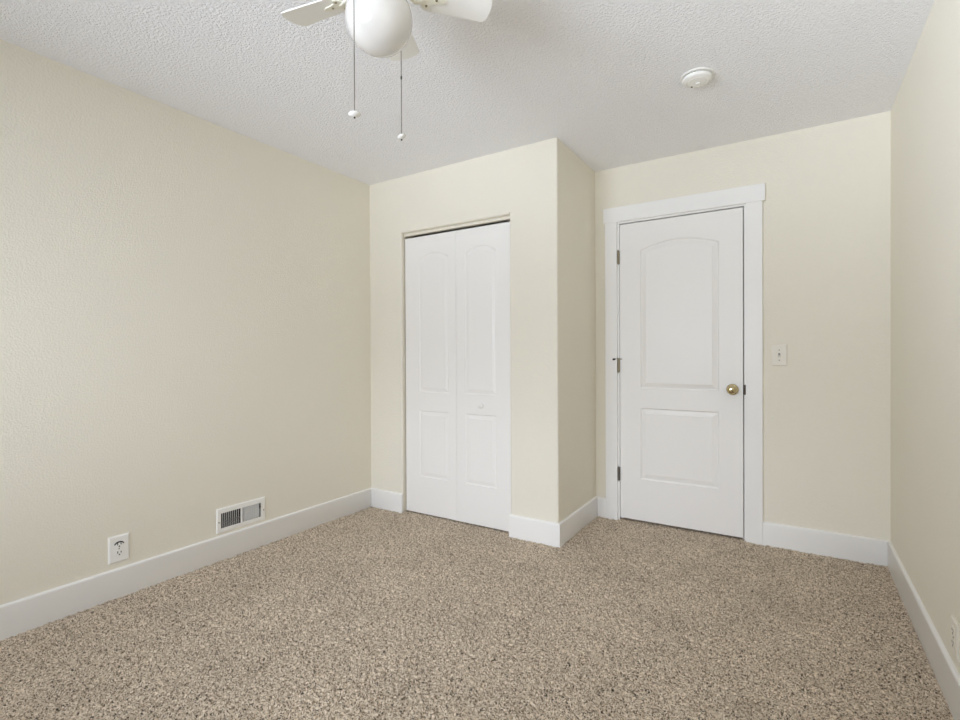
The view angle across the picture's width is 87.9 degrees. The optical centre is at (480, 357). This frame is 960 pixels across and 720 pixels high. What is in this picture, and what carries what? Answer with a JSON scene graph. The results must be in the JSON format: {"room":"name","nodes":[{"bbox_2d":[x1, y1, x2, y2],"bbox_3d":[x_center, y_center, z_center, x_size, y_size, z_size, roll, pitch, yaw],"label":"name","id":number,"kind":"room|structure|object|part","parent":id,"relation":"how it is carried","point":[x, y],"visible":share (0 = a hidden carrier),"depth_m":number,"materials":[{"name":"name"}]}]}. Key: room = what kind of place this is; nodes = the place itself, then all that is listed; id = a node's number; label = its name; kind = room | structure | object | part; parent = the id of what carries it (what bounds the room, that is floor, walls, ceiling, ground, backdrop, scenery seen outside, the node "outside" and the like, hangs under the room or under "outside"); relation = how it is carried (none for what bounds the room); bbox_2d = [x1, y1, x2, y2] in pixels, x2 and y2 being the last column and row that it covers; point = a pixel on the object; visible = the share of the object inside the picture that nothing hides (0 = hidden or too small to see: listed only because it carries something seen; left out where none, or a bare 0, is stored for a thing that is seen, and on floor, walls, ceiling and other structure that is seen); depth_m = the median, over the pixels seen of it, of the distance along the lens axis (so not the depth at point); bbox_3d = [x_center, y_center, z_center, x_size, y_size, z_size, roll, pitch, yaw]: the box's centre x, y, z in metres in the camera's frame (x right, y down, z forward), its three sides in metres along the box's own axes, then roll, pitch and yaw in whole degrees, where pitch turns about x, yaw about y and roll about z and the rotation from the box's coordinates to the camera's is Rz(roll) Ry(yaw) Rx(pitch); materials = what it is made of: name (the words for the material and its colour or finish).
{"room":"empty bedroom","nodes":[
{"label":"empty bedroom","id":0,"kind":"room"},
{"bbox_2d":[0,39,424,604],"bbox_3d":[-1.777,-0.064,2.409,0.120,2.510,4.917,0,0,32],"label":"wall","id":1,"kind":"structure","parent":0,"point":[185,297],"depth_m":2.51,"materials":[{"name":"beige paint"}]},
{"bbox_2d":[108,532,128,564],"bbox_3d":[-1.723,0.910,2.373,0.009,0.127,0.087,0,0,32],"label":"electrical outlet","id":2,"kind":"object","parent":1,"relation":"attached to","point":[118,546],"visible":1,"depth_m":2.37,"materials":[{"name":"white plastic"}]},
{"bbox_2d":[115,542,122,547],"bbox_3d":[-1.722,0.890,2.372,0.006,0.028,0.034,0,0,32],"label":"receptacle","id":3,"kind":"object","parent":2,"relation":"attached to","point":[117,544],"depth_m":2.37,"materials":[{"name":"white plastic"}]},
{"bbox_2d":[115,549,123,555],"bbox_3d":[-1.721,0.929,2.372,0.006,0.028,0.034,0,0,32],"label":"receptacle","id":4,"kind":"object","parent":2,"relation":"attached to","point":[118,552],"depth_m":2.37,"materials":[{"name":"white plastic"}]},
{"bbox_2d":[0,488,370,640],"bbox_3d":[-1.893,1.077,2.097,0.015,0.144,4.008,0,0,32],"label":"baseboard","id":5,"kind":"structure","parent":1,"relation":"attached to","point":[21,615],"depth_m":2.51,"materials":[{"name":"white paint"}]},
{"bbox_2d":[216,496,264,533],"bbox_3d":[-1.432,0.915,2.928,0.132,0.139,0.301,0,0,32],"label":"air vent","id":6,"kind":"object","parent":1,"relation":"in","point":[249,513],"visible":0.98,"depth_m":2.92,"materials":[{"name":"white metal"}]},
{"bbox_2d":[0,0,933,184],"bbox_3d":[-0.384,-1.351,1.542,3.365,0.100,4.917,0,0,32],"label":"ceiling","id":7,"kind":"structure","parent":0,"point":[601,78],"depth_m":2.25,"materials":[{"name":"paint"}]},
{"bbox_2d":[281,0,491,140],"bbox_3d":[-0.327,-0.997,1.529,0.683,0.608,0.682,0,0,32],"label":"ceiling fan","id":8,"kind":"object","parent":7,"relation":"hanging from","point":[379,28],"visible":1,"depth_m":1.53,"materials":[{"name":"white metal"}]},
{"bbox_3d":[-0.534,-1.133,1.627,0.228,0.005,0.112,0,13,23],"label":"blade","id":9,"kind":"part","parent":8,"relation":"part of","materials":[{"name":"white wood"}]},
{"bbox_3d":[-0.353,-0.921,1.460,0.003,0.436,0.051,0,0,29],"label":"pull chain","id":10,"kind":"part","parent":8,"relation":"part of","materials":[{"name":"grey metal"}]},
{"bbox_3d":[-0.363,-0.705,1.440,0.036,0.014,0.036,0,0,32],"label":"pull knob","id":11,"kind":"part","parent":8,"relation":"part of","materials":[{"name":"white plastic"}]},
{"bbox_3d":[-0.311,-1.030,1.533,0.204,0.179,0.204,0,0,32],"label":"globe","id":12,"kind":"part","parent":8,"relation":"part of","materials":[{"name":"white glass"}]},
{"bbox_3d":[-0.268,-0.930,1.605,0.003,0.421,0.046,0,0,30],"label":"pull chain","id":13,"kind":"part","parent":8,"relation":"part of","materials":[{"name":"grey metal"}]},
{"bbox_3d":[-0.257,-0.722,1.624,0.027,0.016,0.028,0,0,32],"label":"pull knob","id":14,"kind":"part","parent":8,"relation":"part of","materials":[{"name":"white plastic"}]},
{"bbox_3d":[-0.290,-1.134,1.774,0.112,0.004,0.228,-13,-1,5],"label":"blade","id":15,"kind":"part","parent":8,"relation":"part of","materials":[{"name":"white wood"}]},
{"bbox_3d":[-0.076,-1.134,1.587,0.228,0.005,0.112,0,-12,-13],"label":"blade","id":16,"kind":"part","parent":8,"relation":"part of","materials":[{"name":"white wood"}]},
{"bbox_2d":[680,67,713,87],"bbox_3d":[1.009,-1.294,2.316,0.143,0.037,0.143,0,0,32],"label":"smoke detector","id":17,"kind":"object","parent":7,"relation":"attached to","point":[696,77],"visible":1,"depth_m":2.29,"materials":[{"name":"white plastic"}]},
{"bbox_2d":[0,507,953,719],"bbox_3d":[-0.354,1.161,1.581,3.412,0.056,4.980,0,0,32],"label":"floor","id":18,"kind":"structure","parent":0,"point":[371,613],"depth_m":2.01,"materials":[{"name":"carpet"}]},
{"bbox_2d":[370,138,595,522],"bbox_3d":[-0.007,-0.087,3.667,1.540,2.465,0.679,0,0,32],"label":"wall","id":19,"kind":"structure","parent":0,"point":[547,192],"depth_m":3.19,"materials":[{"name":"beige paint"}]},
{"bbox_2d":[371,488,402,512],"bbox_3d":[-0.700,1.062,3.704,0.316,0.144,0.015,0,0,32],"label":"baseboard","id":20,"kind":"structure","parent":19,"relation":"attached to","point":[381,499],"depth_m":3.69,"materials":[{"name":"white paint"}]},
{"bbox_2d":[404,216,510,531],"bbox_3d":[-0.172,0.106,3.413,0.893,2.022,0.054,0,0,32],"label":"door","id":21,"kind":"structure","parent":19,"relation":"in","point":[457,283],"depth_m":3.39,"materials":[{"name":"white paint"}]},
{"bbox_2d":[509,514,559,547],"bbox_3d":[0.331,1.061,3.053,0.345,0.144,0.015,0,0,32],"label":"baseboard","id":22,"kind":"structure","parent":19,"relation":"attached to","point":[520,527],"depth_m":3.04,"materials":[{"name":"white paint"}]},
{"bbox_2d":[559,496,596,546],"bbox_3d":[0.649,1.059,3.248,0.015,0.144,0.684,0,0,32],"label":"baseboard","id":23,"kind":"structure","parent":19,"relation":"attached to","point":[572,524],"depth_m":3.20,"materials":[{"name":"white paint"}]},
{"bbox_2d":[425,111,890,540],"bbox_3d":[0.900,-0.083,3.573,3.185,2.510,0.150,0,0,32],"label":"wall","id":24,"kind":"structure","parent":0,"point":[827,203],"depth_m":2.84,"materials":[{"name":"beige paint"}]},
{"bbox_2d":[597,496,605,517],"bbox_3d":[0.853,1.056,3.514,0.076,0.144,0.015,0,0,32],"label":"baseboard","id":25,"kind":"structure","parent":24,"relation":"attached to","point":[601,501],"depth_m":3.50,"materials":[{"name":"white paint"}]},
{"bbox_2d":[613,207,743,537],"bbox_3d":[1.261,0.093,3.241,0.801,2.022,0.100,0,0,32],"label":"door","id":26,"kind":"structure","parent":24,"relation":"in","point":[680,364],"depth_m":3.23,"materials":[{"name":"white paint"}]},
{"bbox_3d":[1.538,0.196,3.040,0.054,0.054,0.054,0,0,32],"label":"knob","id":27,"kind":"part","parent":26,"relation":"part of","materials":[{"name":"gold metal"}]},
{"bbox_2d":[603,183,764,544],"bbox_3d":[1.318,0.044,3.280,0.983,2.164,0.141,0,0,32],"label":"trim","id":28,"kind":"structure","parent":24,"relation":"attached to","point":[751,198],"depth_m":3.07,"materials":[{"name":"white paint"}]},
{"bbox_3d":[0.915,0.095,3.466,0.082,2.062,0.019,0,0,32],"label":"casing","id":29,"kind":"part","parent":28,"relation":"part of","materials":[{"name":"white paint"}]},
{"bbox_3d":[1.281,-0.987,3.224,0.983,0.102,0.022,0,0,32],"label":"head casing","id":30,"kind":"part","parent":28,"relation":"part of","materials":[{"name":"white paint"}]},
{"bbox_3d":[1.653,0.094,3.000,0.089,2.062,0.019,0,0,32],"label":"casing","id":31,"kind":"part","parent":28,"relation":"part of","materials":[{"name":"white paint"}]},
{"bbox_2d":[771,344,786,365],"bbox_3d":[1.761,-0.015,2.929,0.083,0.128,0.020,0,0,32],"label":"light switch","id":32,"kind":"object","parent":24,"relation":"attached to","point":[778,351],"visible":1,"depth_m":2.93,"materials":[{"name":"beige plastic"}]},
{"bbox_2d":[763,521,888,565],"bbox_3d":[1.948,1.055,2.824,0.596,0.144,0.015,0,0,32],"label":"baseboard","id":33,"kind":"structure","parent":24,"relation":"attached to","point":[864,550],"depth_m":2.81,"materials":[{"name":"white paint"}]},
{"bbox_2d":[891,0,959,674],"bbox_3d":[1.000,-0.067,0.655,0.120,2.510,4.917,0,0,32],"label":"wall","id":34,"kind":"structure","parent":0,"point":[925,111],"depth_m":1.92,"materials":[{"name":"beige paint"}]},
{"bbox_2d":[887,541,959,719],"bbox_3d":[0.949,1.072,0.698,0.015,0.144,4.677,0,0,32],"label":"baseboard","id":35,"kind":"structure","parent":34,"relation":"attached to","point":[946,674],"depth_m":1.86,"materials":[{"name":"white paint"}]},
{"bbox_2d":[951,614,959,661],"bbox_3d":[1.516,0.894,1.591,0.009,0.116,0.077,0,0,32],"label":"electrical outlet","id":36,"kind":"object","parent":34,"relation":"attached to","point":[955,627],"visible":1,"depth_m":1.57,"materials":[{"name":"beige plastic"}]},
{"bbox_2d":[951,638,954,648],"bbox_3d":[1.515,0.914,1.592,0.006,0.028,0.034,0,0,32],"label":"receptacle","id":37,"kind":"object","parent":36,"relation":"attached to","point":[952,639],"depth_m":1.59,"materials":[{"name":"white plastic"}]},
{"bbox_2d":[951,625,954,636],"bbox_3d":[1.515,0.875,1.591,0.006,0.028,0.034,0,0,32],"label":"receptacle","id":38,"kind":"object","parent":36,"relation":"attached to","point":[952,626],"depth_m":1.59,"materials":[{"name":"white plastic"}]}
]}

